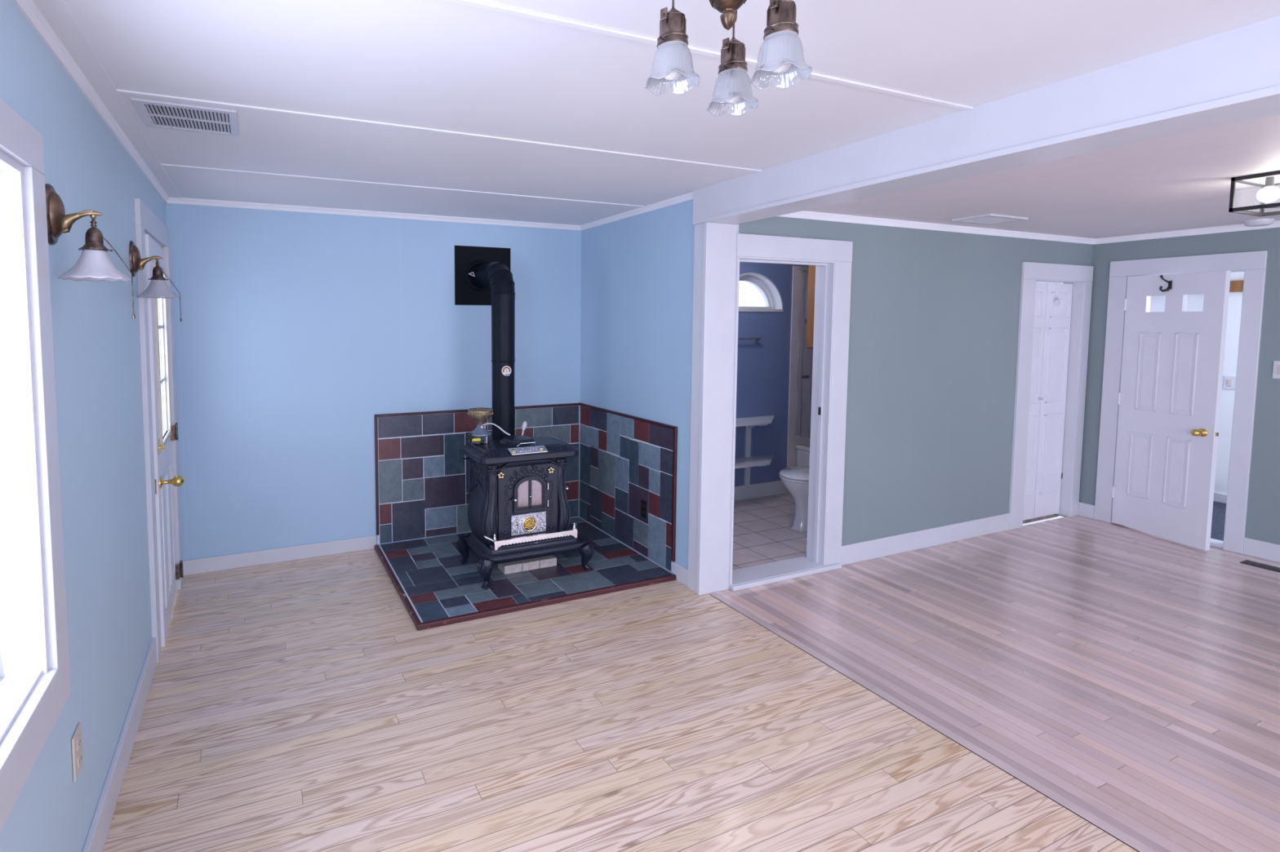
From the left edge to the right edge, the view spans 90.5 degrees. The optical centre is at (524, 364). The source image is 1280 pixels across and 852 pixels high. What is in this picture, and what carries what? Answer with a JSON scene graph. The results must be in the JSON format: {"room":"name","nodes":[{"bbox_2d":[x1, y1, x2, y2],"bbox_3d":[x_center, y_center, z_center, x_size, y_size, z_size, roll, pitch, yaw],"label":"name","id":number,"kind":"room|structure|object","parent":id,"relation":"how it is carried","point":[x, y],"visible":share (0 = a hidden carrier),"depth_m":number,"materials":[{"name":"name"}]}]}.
{"room":"living room","nodes":[
{"label":"living room","id":0,"kind":"room"},
{"bbox_2d":[0,0,166,851],"bbox_3d":[-0.654,0.382,0.150,0.160,2.360,8.160,-2,4,-23],"label":"wall","id":1,"kind":"structure","parent":0,"point":[96,347],"depth_m":1.87,"materials":[{"name":"blue paint"}]},
{"bbox_2d":[0,97,71,832],"bbox_3d":[-0.908,0.193,0.758,0.182,1.375,1.600,-2,4,-23],"label":"window","id":2,"kind":"structure","parent":1,"relation":"in","point":[35,677],"depth_m":1.41,"materials":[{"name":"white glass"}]},
{"bbox_2d":[71,722,83,782],"bbox_3d":[-1.194,1.036,1.669,0.010,0.118,0.075,-2,4,-23],"label":"wall outlet","id":3,"kind":"object","parent":1,"relation":"attached to","point":[77,744],"visible":1,"depth_m":1.66,"materials":[{"name":"beige plastic"}]},
{"bbox_2d":[76,734,80,751],"bbox_3d":[-1.192,1.012,1.668,0.004,0.028,0.032,-2,4,-23],"label":"socket","id":4,"kind":"object","parent":3,"relation":"attached to","point":[78,736],"depth_m":1.67,"materials":[{"name":"beige plastic"}]},
{"bbox_2d":[77,751,81,768],"bbox_3d":[-1.192,1.060,1.671,0.004,0.028,0.032,-2,4,-23],"label":"socket","id":5,"kind":"object","parent":3,"relation":"attached to","point":[79,753],"depth_m":1.67,"materials":[{"name":"beige plastic"}]},
{"bbox_2d":[44,183,135,319],"bbox_3d":[-1.117,-0.288,1.615,0.179,0.338,0.162,-2,4,-23],"label":"wall sconce","id":6,"kind":"object","parent":1,"relation":"attached to","point":[94,264],"visible":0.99,"depth_m":1.58,"materials":[{"name":"white glass"}]},
{"bbox_2d":[78,217,112,251],"bbox_3d":[-1.112,-0.338,1.608,0.075,0.088,0.074,-2,4,-23],"label":"socket","id":7,"kind":"object","parent":6,"relation":"attached to","point":[94,238],"depth_m":1.60,"materials":[{"name":"brown metal"}]},
{"bbox_2d":[12,0,168,203],"bbox_3d":[-0.538,-0.725,0.037,0.022,0.035,8.000,-2,4,-23],"label":"trim","id":8,"kind":"structure","parent":1,"relation":"attached to","point":[28,8],"depth_m":1.84,"materials":[{"name":"white wood"}]},
{"bbox_2d":[32,0,181,198],"bbox_3d":[-0.509,-0.741,0.048,0.085,0.004,8.000,-2,4,-23],"label":"trim","id":9,"kind":"structure","parent":1,"relation":"attached to","point":[56,13],"depth_m":1.88,"materials":[{"name":"white wood"}]},
{"bbox_2d":[82,637,156,851],"bbox_3d":[-0.326,1.524,-0.314,0.017,0.125,6.910,-2,4,-23],"label":"baseboard","id":10,"kind":"structure","parent":1,"relation":"attached to","point":[96,837],"depth_m":2.11,"materials":[{"name":"white wood"}]},
{"bbox_2d":[128,240,182,321],"bbox_3d":[-1.569,-0.353,2.664,0.179,0.338,0.162,-2,4,-23],"label":"wall sconce","id":11,"kind":"object","parent":1,"relation":"attached to","point":[157,288],"visible":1,"depth_m":2.63,"materials":[{"name":"white glass"}]},
{"bbox_2d":[148,260,168,280],"bbox_3d":[-1.564,-0.404,2.656,0.075,0.088,0.074,-2,4,-23],"label":"socket","id":12,"kind":"object","parent":11,"relation":"attached to","point":[157,273],"depth_m":2.65,"materials":[{"name":"brown metal"}]},
{"bbox_2d":[133,198,184,663],"bbox_3d":[-1.903,0.293,3.233,0.282,2.100,0.990,-2,4,-23],"label":"door","id":13,"kind":"structure","parent":1,"relation":"in","point":[163,481],"depth_m":3.01,"materials":[{"name":"white paint"}]},
{"bbox_2d":[165,203,581,560],"bbox_3d":[-0.938,0.092,4.361,2.973,2.350,0.140,-2,4,-23],"label":"wall","id":14,"kind":"structure","parent":0,"point":[295,331],"depth_m":4.11,"materials":[{"name":"blue paint"}]},
{"bbox_2d":[182,535,376,575],"bbox_3d":[-1.569,1.242,4.082,1.181,0.092,0.016,-2,4,-23],"label":"baseboard","id":15,"kind":"structure","parent":14,"relation":"attached to","point":[204,565],"depth_m":4.06,"materials":[{"name":"white wood"}]},
{"bbox_2d":[167,197,582,231],"bbox_3d":[-0.841,-1.010,4.239,2.793,0.035,0.022,-2,4,-23],"label":"trim","id":16,"kind":"structure","parent":14,"relation":"attached to","point":[171,200],"depth_m":4.13,"materials":[{"name":"white wood"}]},
{"bbox_2d":[374,403,578,543],"bbox_3d":[-0.298,0.773,4.595,1.578,0.903,0.020,-2,4,-23],"label":"tile backsplash","id":17,"kind":"structure","parent":14,"relation":"attached to","point":[422,474],"depth_m":4.45,"materials":[{"name":"tile"}]},
{"bbox_2d":[454,245,510,305],"bbox_3d":[-0.299,-0.638,4.507,0.425,0.419,0.006,-2,4,-23],"label":"wall plate","id":18,"kind":"object","parent":14,"relation":"attached to","point":[464,255],"visible":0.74,"depth_m":4.47,"materials":[{"name":"black metal"}]},
{"bbox_2d":[579,199,694,573],"bbox_3d":[0.809,0.101,4.240,0.182,2.350,1.464,-2,4,-23],"label":"wall","id":19,"kind":"structure","parent":0,"point":[637,271],"depth_m":4.04,"materials":[{"name":"blue paint"}]},
{"bbox_2d":[578,402,677,572],"bbox_3d":[0.671,0.789,4.351,0.020,0.905,1.234,-2,4,-23],"label":"tile backsplash","id":20,"kind":"structure","parent":19,"relation":"attached to","point":[624,460],"depth_m":4.24,"materials":[{"name":"tile"}]},
{"bbox_2d":[640,499,647,519],"bbox_3d":[0.781,0.948,4.089,0.010,0.115,0.062,-2,4,-23],"label":"wall outlet","id":21,"kind":"object","parent":20,"relation":"attached to","point":[643,504],"visible":1,"depth_m":4.08,"materials":[{"name":"black plastic"}]},
{"bbox_2d":[580,191,693,230],"bbox_3d":[0.705,-1.003,4.152,0.022,0.035,1.404,-2,4,-23],"label":"trim","id":22,"kind":"structure","parent":19,"relation":"attached to","point":[687,197],"depth_m":4.03,"materials":[{"name":"white wood"}]},
{"bbox_2d":[673,562,688,586],"bbox_3d":[0.945,1.262,3.749,0.016,0.100,0.152,-2,4,-23],"label":"baseboard","id":23,"kind":"structure","parent":19,"relation":"attached to","point":[681,572],"depth_m":3.74,"materials":[{"name":"white wood"}]},
{"bbox_2d":[63,0,1279,225],"bbox_3d":[0.735,-0.804,0.580,2.793,0.050,8.000,-2,4,-23],"label":"ceiling","id":24,"kind":"structure","parent":0,"point":[439,64],"depth_m":1.90,"materials":[{"name":"white paint"}]},
{"bbox_2d":[130,97,239,136],"bbox_3d":[-1.213,-0.890,2.260,0.317,0.008,0.312,-2,4,-23],"label":"ceiling vent","id":25,"kind":"object","parent":24,"relation":"in","point":[165,115],"visible":1,"depth_m":2.24,"materials":[{"name":"white metal"}]},
{"bbox_2d":[160,163,643,207],"bbox_3d":[-0.474,-0.970,3.446,2.670,0.006,0.022,-2,4,-23],"label":"trim","id":26,"kind":"structure","parent":24,"relation":"attached to","point":[162,164],"depth_m":3.32,"materials":[{"name":"white wood"}]},
{"bbox_2d":[116,88,762,172],"bbox_3d":[-0.073,-0.907,2.516,2.670,0.006,0.022,-2,4,-23],"label":"trim","id":27,"kind":"structure","parent":24,"relation":"attached to","point":[123,91],"depth_m":2.35,"materials":[{"name":"white wood"}]},
{"bbox_2d":[443,0,973,110],"bbox_3d":[0.311,-0.847,1.625,2.670,0.006,0.022,-2,4,-23],"label":"trim","id":28,"kind":"structure","parent":24,"relation":"attached to","point":[475,3],"depth_m":1.61,"materials":[{"name":"white wood"}]},
{"bbox_2d":[644,0,812,116],"bbox_3d":[0.374,-0.658,1.140,0.280,0.317,0.274,-2,4,-23],"label":"ceiling light","id":29,"kind":"object","parent":24,"relation":"attached to","point":[780,63],"visible":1,"depth_m":1.13,"materials":[{"name":"white glass"}]},
{"bbox_2d":[657,7,688,47],"bbox_3d":[0.273,-0.620,1.149,0.057,0.070,0.057,2,4,22],"label":"socket","id":30,"kind":"object","parent":29,"relation":"attached to","point":[672,22],"depth_m":1.13,"materials":[{"name":"brown metal"}]},
{"bbox_2d":[718,37,747,74],"bbox_3d":[0.421,-0.623,1.260,0.057,0.070,0.057,2,4,22],"label":"socket","id":31,"kind":"object","parent":29,"relation":"attached to","point":[732,51],"depth_m":1.24,"materials":[{"name":"brown metal"}]},
{"bbox_2d":[763,0,799,40],"bbox_3d":[0.443,-0.600,1.077,0.057,0.070,0.057,-2,4,-28],"label":"socket","id":32,"kind":"object","parent":29,"relation":"attached to","point":[780,14],"depth_m":1.06,"materials":[{"name":"brown metal"}]},
{"bbox_2d":[693,15,1279,224],"bbox_3d":[2.353,-0.684,0.531,0.230,0.199,6.616,-2,4,-23],"label":"beam","id":33,"kind":"structure","parent":24,"relation":"attached to","point":[1230,77],"depth_m":1.97,"materials":[{"name":"white wood"}]},
{"bbox_2d":[102,515,1279,851],"bbox_3d":[2.471,1.492,1.485,6.577,0.050,8.000,-2,4,-23],"label":"floor","id":34,"kind":"structure","parent":0,"point":[300,705],"depth_m":2.50,"materials":[{"name":"brown wood"}]},
{"bbox_2d":[374,516,675,631],"bbox_3d":[-0.054,1.276,4.055,1.609,0.030,1.265,-2,4,-23],"label":"hearth","id":35,"kind":"object","parent":34,"relation":"on","point":[428,576],"visible":0.78,"depth_m":3.75,"materials":[{"name":"tile"}]},
{"bbox_2d":[497,560,521,574],"bbox_3d":[-0.090,1.250,3.876,0.116,0.051,0.113,-2,4,-23],"label":"brick","id":36,"kind":"object","parent":35,"relation":"on","point":[513,566],"visible":0.74,"depth_m":3.83,"materials":[{"name":"grey brick"}]},
{"bbox_2d":[456,435,594,589],"bbox_3d":[-0.010,0.864,3.919,0.760,0.816,0.548,-2,4,-23],"label":"wood stove","id":37,"kind":"object","parent":35,"relation":"on","point":[518,509],"visible":1,"depth_m":3.76,"materials":[{"name":"black metal"}]},
{"bbox_2d":[466,408,510,444],"bbox_3d":[-0.231,0.385,3.869,0.259,0.208,0.161,2,4,28],"label":"mill","id":38,"kind":"object","parent":37,"relation":"on","point":[480,435],"visible":1,"depth_m":3.85,"materials":[{"name":"grey paint"}]},
{"bbox_2d":[467,408,493,424],"bbox_3d":[-0.274,0.326,3.888,0.162,0.094,0.161,-2,4,-23],"label":"bowl","id":39,"kind":"object","parent":38,"relation":"on","point":[480,415],"depth_m":3.84,"materials":[{"name":"gold metal"}]},
{"bbox_2d":[466,260,515,440],"bbox_3d":[-0.223,0.016,4.321,0.224,1.507,0.477,-2,4,-23],"label":"pipe","id":40,"kind":"object","parent":37,"relation":"on","point":[496,276],"visible":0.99,"depth_m":4.13,"materials":[{"name":"metal"}]},
{"bbox_2d":[501,365,511,376],"bbox_3d":[-0.119,0.042,4.107,0.072,0.072,0.020,-1,4,-16],"label":"thermometer","id":41,"kind":"object","parent":40,"relation":"attached to","point":[506,371],"visible":1,"depth_m":4.10,"materials":[{"name":"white metal"}]},
{"bbox_2d":[521,421,527,435],"bbox_3d":[-0.005,0.424,4.072,0.052,0.107,0.042,-2,4,-23],"label":"handle","id":42,"kind":"object","parent":37,"relation":"on","point":[524,424],"visible":0.99,"depth_m":4.06,"materials":[{"name":"metal"}]},
{"bbox_2d":[464,528,585,564],"bbox_3d":[-0.002,1.098,3.915,0.685,0.084,0.453,-2,4,-23],"label":"shelf","id":43,"kind":"object","parent":37,"relation":"in","point":[487,553],"depth_m":3.73,"materials":[{"name":"white metal"}]},
{"bbox_2d":[519,557,539,571],"bbox_3d":[0.019,1.247,3.923,0.116,0.051,0.113,-2,4,-23],"label":"brick","id":44,"kind":"object","parent":35,"relation":"on","point":[532,563],"visible":0.63,"depth_m":3.88,"materials":[{"name":"grey brick"}]},
{"bbox_2d":[536,555,556,568],"bbox_3d":[0.128,1.244,3.970,0.116,0.051,0.113,-2,4,-23],"label":"brick","id":45,"kind":"object","parent":35,"relation":"on","point":[548,561],"visible":0.6,"depth_m":3.92,"materials":[{"name":"grey brick"}]},
{"bbox_2d":[709,592,1156,851],"bbox_3d":[2.370,1.523,0.623,0.045,0.003,6.496,-2,4,-23],"label":"trim","id":46,"kind":"structure","parent":34,"relation":"on","point":[1083,813],"depth_m":2.32,"materials":[{"name":"beige wood"}]},
{"bbox_2d":[1240,560,1279,572],"bbox_3d":[4.777,1.300,3.930,0.100,0.006,0.345,-2,4,-23],"label":"floor vent","id":47,"kind":"object","parent":34,"relation":"in","point":[1246,562],"visible":1,"depth_m":4.00,"materials":[{"name":"brown metal"}]},
{"bbox_2d":[738,280,764,306],"bbox_3d":[1.397,-0.442,8.201,14.000,3.500,0.200,-2,4,-23],"label":"sky","id":48,"kind":"structure","parent":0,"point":[749,295],"depth_m":8.82,"materials":[{"name":"white"}]},
{"bbox_2d":[732,493,807,570],"bbox_3d":[2.163,1.249,4.912,2.775,0.070,1.204,-2,4,-23],"label":"floor","id":49,"kind":"structure","parent":0,"point":[763,533],"depth_m":4.59,"materials":[{"name":"beige tile"}]},
{"bbox_2d":[778,466,808,531],"bbox_3d":[2.263,0.848,4.734,0.752,0.755,0.420,-2,4,-23],"label":"toilet","id":50,"kind":"object","parent":49,"relation":"on","point":[795,480],"visible":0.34,"depth_m":4.62,"materials":[{"name":"white ceramic"}]},
{"bbox_2d":[795,444,809,466],"bbox_3d":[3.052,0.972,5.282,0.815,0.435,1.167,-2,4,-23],"label":"toilet tank","id":51,"kind":"object","parent":50,"relation":"attached to","point":[802,452],"visible":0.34,"depth_m":5.57,"materials":[{"name":"white ceramic"}]},
{"bbox_2d":[734,262,808,486],"bbox_3d":[1.894,0.020,5.457,2.775,2.350,0.160,-2,4,-23],"label":"wall","id":52,"kind":"structure","parent":0,"point":[762,387],"depth_m":5.47,"materials":[{"name":"blue paint"}]},
{"bbox_2d":[743,426,751,489],"bbox_3d":[1.943,0.784,5.431,0.050,0.608,0.020,-2,4,-23],"label":"post","id":53,"kind":"object","parent":52,"relation":"attached to","point":[748,431],"visible":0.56,"depth_m":5.42,"materials":[{"name":"white wood"}]},
{"bbox_2d":[737,337,762,342],"bbox_3d":[1.749,-0.203,5.261,0.616,0.052,0.058,-2,4,-23],"label":"towel bar","id":54,"kind":"object","parent":52,"relation":"attached to","point":[756,340],"visible":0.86,"depth_m":5.33,"materials":[{"name":"grey paint"}]},
{"bbox_2d":[734,453,773,468],"bbox_3d":[1.815,0.865,5.259,0.980,0.095,0.245,-2,4,-23],"label":"wall shelf","id":55,"kind":"object","parent":52,"relation":"attached to","point":[765,460],"visible":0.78,"depth_m":5.26,"materials":[{"name":"white wood"}]},
{"bbox_2d":[735,415,774,428],"bbox_3d":[1.815,0.520,5.236,0.980,0.095,0.245,-2,4,-23],"label":"wall shelf","id":56,"kind":"object","parent":52,"relation":"attached to","point":[750,422],"visible":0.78,"depth_m":5.24,"materials":[{"name":"white wood"}]},
{"bbox_2d":[733,480,786,501],"bbox_3d":[1.517,1.127,5.274,1.855,0.125,0.015,-2,4,-23],"label":"baseboard","id":57,"kind":"structure","parent":52,"relation":"attached to","point":[775,487],"depth_m":5.51,"materials":[{"name":"white wood"}]},
{"bbox_2d":[738,272,782,311],"bbox_3d":[1.914,-0.623,5.412,0.724,0.332,0.158,-2,4,-23],"label":"window","id":58,"kind":"structure","parent":52,"relation":"in","point":[771,296],"depth_m":5.48,"materials":[{"name":"white wood"}]},
{"bbox_2d":[786,266,813,493],"bbox_3d":[2.786,0.135,5.755,0.908,2.040,0.012,-2,4,-23],"label":"shower stall","id":59,"kind":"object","parent":52,"relation":"attached to","point":[797,435],"depth_m":5.61,"materials":[{"name":"white wood"}]},
{"bbox_2d":[797,266,812,434],"bbox_3d":[2.655,-0.075,5.041,0.068,1.497,1.168,-2,4,-23],"label":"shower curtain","id":60,"kind":"object","parent":52,"relation":"hanging from","point":[802,268],"visible":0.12,"depth_m":5.48,"materials":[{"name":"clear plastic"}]},
{"bbox_2d":[802,375,808,378],"bbox_3d":[2.542,0.113,5.640,0.085,0.030,0.004,-2,4,-23],"label":"tile","id":61,"kind":"structure","parent":52,"relation":"attached to","point":[803,376],"depth_m":5.64,"materials":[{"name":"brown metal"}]},
{"bbox_2d":[737,216,1093,545],"bbox_3d":[2.821,0.100,4.352,3.602,2.360,0.120,-2,4,-23],"label":"wall","id":62,"kind":"structure","parent":0,"point":[934,315],"depth_m":4.26,"materials":[{"name":"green paint"}]},
{"bbox_2d":[687,222,738,595],"bbox_3d":[1.085,0.264,3.598,0.231,2.113,0.114,-2,4,-23],"label":"column","id":63,"kind":"structure","parent":62,"relation":"attached to","point":[715,258],"depth_m":3.54,"materials":[{"name":"white wood"}]},
{"bbox_2d":[728,233,853,591],"bbox_3d":[1.587,0.274,3.823,0.909,2.062,0.195,-2,4,-23],"label":"door frame","id":64,"kind":"structure","parent":62,"relation":"in","point":[832,260],"depth_m":3.89,"materials":[{"name":"white paint"}]},
{"bbox_2d":[840,512,1010,565],"bbox_3d":[2.843,1.208,4.362,1.776,0.128,0.016,-2,4,-23],"label":"baseboard","id":65,"kind":"structure","parent":62,"relation":"attached to","point":[861,551],"depth_m":4.31,"materials":[{"name":"white wood"}]},
{"bbox_2d":[777,210,1095,244],"bbox_3d":[2.850,-0.922,4.217,3.602,0.042,0.022,-2,4,-23],"label":"trim","id":66,"kind":"structure","parent":62,"relation":"attached to","point":[800,215],"depth_m":4.15,"materials":[{"name":"white wood"}]},
{"bbox_2d":[1008,262,1093,529],"bbox_3d":[4.051,0.233,4.879,0.900,2.006,0.141,-2,4,-23],"label":"door","id":67,"kind":"structure","parent":62,"relation":"in","point":[1053,332],"depth_m":4.91,"materials":[{"name":"white paint"}]},
{"bbox_2d":[1022,514,1058,524],"bbox_3d":[3.983,1.234,5.303,0.777,0.050,0.564,-2,4,-23],"label":"floor","id":68,"kind":"structure","parent":0,"point":[1051,516],"depth_m":5.09,"materials":[{"name":"brown wood"}]},
{"bbox_2d":[804,114,1279,238],"bbox_3d":[4.049,-0.763,1.202,3.784,0.050,6.516,-2,4,-23],"label":"ceiling","id":69,"kind":"structure","parent":0,"point":[1181,181],"depth_m":3.17,"materials":[{"name":"white paint"}]},
{"bbox_2d":[951,213,1028,224],"bbox_3d":[2.948,-0.919,3.954,0.384,0.012,0.230,-2,4,-23],"label":"ceiling vent","id":70,"kind":"object","parent":69,"relation":"in","point":[987,219],"visible":1,"depth_m":3.93,"materials":[{"name":"white metal"}]},
{"bbox_2d":[1228,170,1279,217],"bbox_3d":[3.427,-0.767,2.755,0.318,0.154,0.333,-2,4,-23],"label":"flush ceiling light","id":71,"kind":"object","parent":69,"relation":"attached to","point":[1268,193],"visible":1,"depth_m":2.80,"materials":[{"name":"black metal"}]},
{"bbox_2d":[1256,177,1279,202],"bbox_3d":[3.333,-0.781,2.793,0.071,0.111,0.071,-2,4,-23],"label":"bulb socket","id":72,"kind":"object","parent":71,"relation":"attached to","point":[1270,193],"depth_m":2.78,"materials":[{"name":"beige"}]},
{"bbox_2d":[1243,218,1274,226],"bbox_3d":[4.725,-0.911,4.017,0.132,0.034,0.132,-2,4,-23],"label":"smoke detector","id":73,"kind":"object","parent":69,"relation":"attached to","point":[1260,222],"visible":1,"depth_m":3.99,"materials":[{"name":"white plastic"}]},
{"bbox_2d":[1079,227,1279,545],"bbox_3d":[5.809,0.255,2.095,0.100,2.360,6.636,-2,4,-23],"label":"wall","id":74,"kind":"structure","parent":0,"point":[1263,512],"depth_m":4.19,"materials":[{"name":"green paint"}]},
{"bbox_2d":[1078,502,1094,519],"bbox_3d":[4.516,1.173,5.022,0.016,0.110,0.124,-2,4,-23],"label":"baseboard","id":75,"kind":"structure","parent":74,"relation":"attached to","point":[1086,510],"depth_m":5.01,"materials":[{"name":"white wood"}]},
{"bbox_2d":[1111,522,1223,549],"bbox_3d":[4.772,1.245,4.620,0.145,0.022,0.618,-2,4,-23],"label":"trim","id":76,"kind":"structure","parent":74,"relation":"attached to","point":[1214,543],"depth_m":4.37,"materials":[{"name":"white wood"}]},
{"bbox_2d":[1093,250,1267,554],"bbox_3d":[4.636,0.245,4.499,0.358,2.033,0.815,-2,4,-23],"label":"door","id":77,"kind":"structure","parent":74,"relation":"in","point":[1162,375],"depth_m":4.42,"materials":[{"name":"white paint"}]},
{"bbox_2d":[1093,220,1279,244],"bbox_3d":[5.777,-0.766,1.947,0.022,0.042,6.516,-2,4,-23],"label":"trim","id":78,"kind":"structure","parent":74,"relation":"attached to","point":[1235,228],"depth_m":4.44,"materials":[{"name":"white wood"}]},
{"bbox_2d":[1242,537,1279,563],"bbox_3d":[5.964,1.399,1.663,0.016,0.115,5.577,-2,4,-23],"label":"baseboard","id":79,"kind":"structure","parent":74,"relation":"attached to","point":[1253,548],"depth_m":4.14,"materials":[{"name":"white wood"}]},
{"bbox_2d":[1272,360,1279,378],"bbox_3d":[4.904,0.036,4.044,0.011,0.115,0.072,-2,4,-23],"label":"light switch","id":80,"kind":"object","parent":74,"relation":"attached to","point":[1276,371],"visible":1,"depth_m":4.06,"materials":[{"name":"beige plastic"}]},
{"bbox_2d":[1149,271,1244,494],"bbox_3d":[6.188,0.049,5.062,0.100,2.350,2.400,-2,4,-23],"label":"wall","id":81,"kind":"structure","parent":0,"point":[1194,302],"depth_m":5.35,"materials":[{"name":"white paint"}]},
{"bbox_2d":[1213,492,1226,503],"bbox_3d":[6.114,1.170,5.161,0.015,0.080,2.300,-2,4,-23],"label":"baseboard","id":82,"kind":"structure","parent":81,"relation":"attached to","point":[1218,497],"depth_m":5.39,"materials":[{"name":"white wood"}]},
{"bbox_2d":[1222,375,1235,390],"bbox_3d":[6.017,0.157,5.323,0.011,0.115,0.075,-2,4,-23],"label":"light switch","id":83,"kind":"object","parent":81,"relation":"attached to","point":[1229,382],"visible":0.84,"depth_m":5.32,"materials":[{"name":"beige plastic"}]},
{"bbox_2d":[1229,280,1244,292],"bbox_3d":[6.104,-0.643,5.034,0.040,0.095,2.300,-2,4,-23],"label":"wooden rail","id":84,"kind":"object","parent":81,"relation":"attached to","point":[1235,286],"visible":0.02,"depth_m":5.25,"materials":[{"name":"brown wood"}]},
{"bbox_2d":[1210,501,1226,541],"bbox_3d":[5.487,1.261,4.843,1.423,0.060,2.400,-2,4,-23],"label":"floor","id":85,"kind":"structure","parent":0,"point":[1219,510],"depth_m":4.89,"materials":[{"name":"carpet"}]},
{"bbox_3d":[2.165,-1.085,4.754,2.775,0.050,1.204,-2,4,-23],"label":"ceiling","id":86,"kind":"structure","parent":0,"visible":0},
{"bbox_2d":[805,265,815,349],"bbox_3d":[2.456,-0.561,4.765,0.238,0.898,0.520,-2,4,-23],"label":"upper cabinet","id":87,"kind":"object","parent":86,"relation":"hanging from","point":[811,268],"visible":0.08,"depth_m":4.93,"materials":[{"name":"brown wood"}]},
{"label":"outside","id":88,"kind":"structure","parent":0,"visible":0},
{"bbox_2d":[1022,515,1064,525],"bbox_3d":[2.206,1.823,1.393,34.000,0.100,32.000,-2,4,-23],"label":"ground","id":89,"kind":"structure","parent":88,"point":[1059,517],"depth_m":5.88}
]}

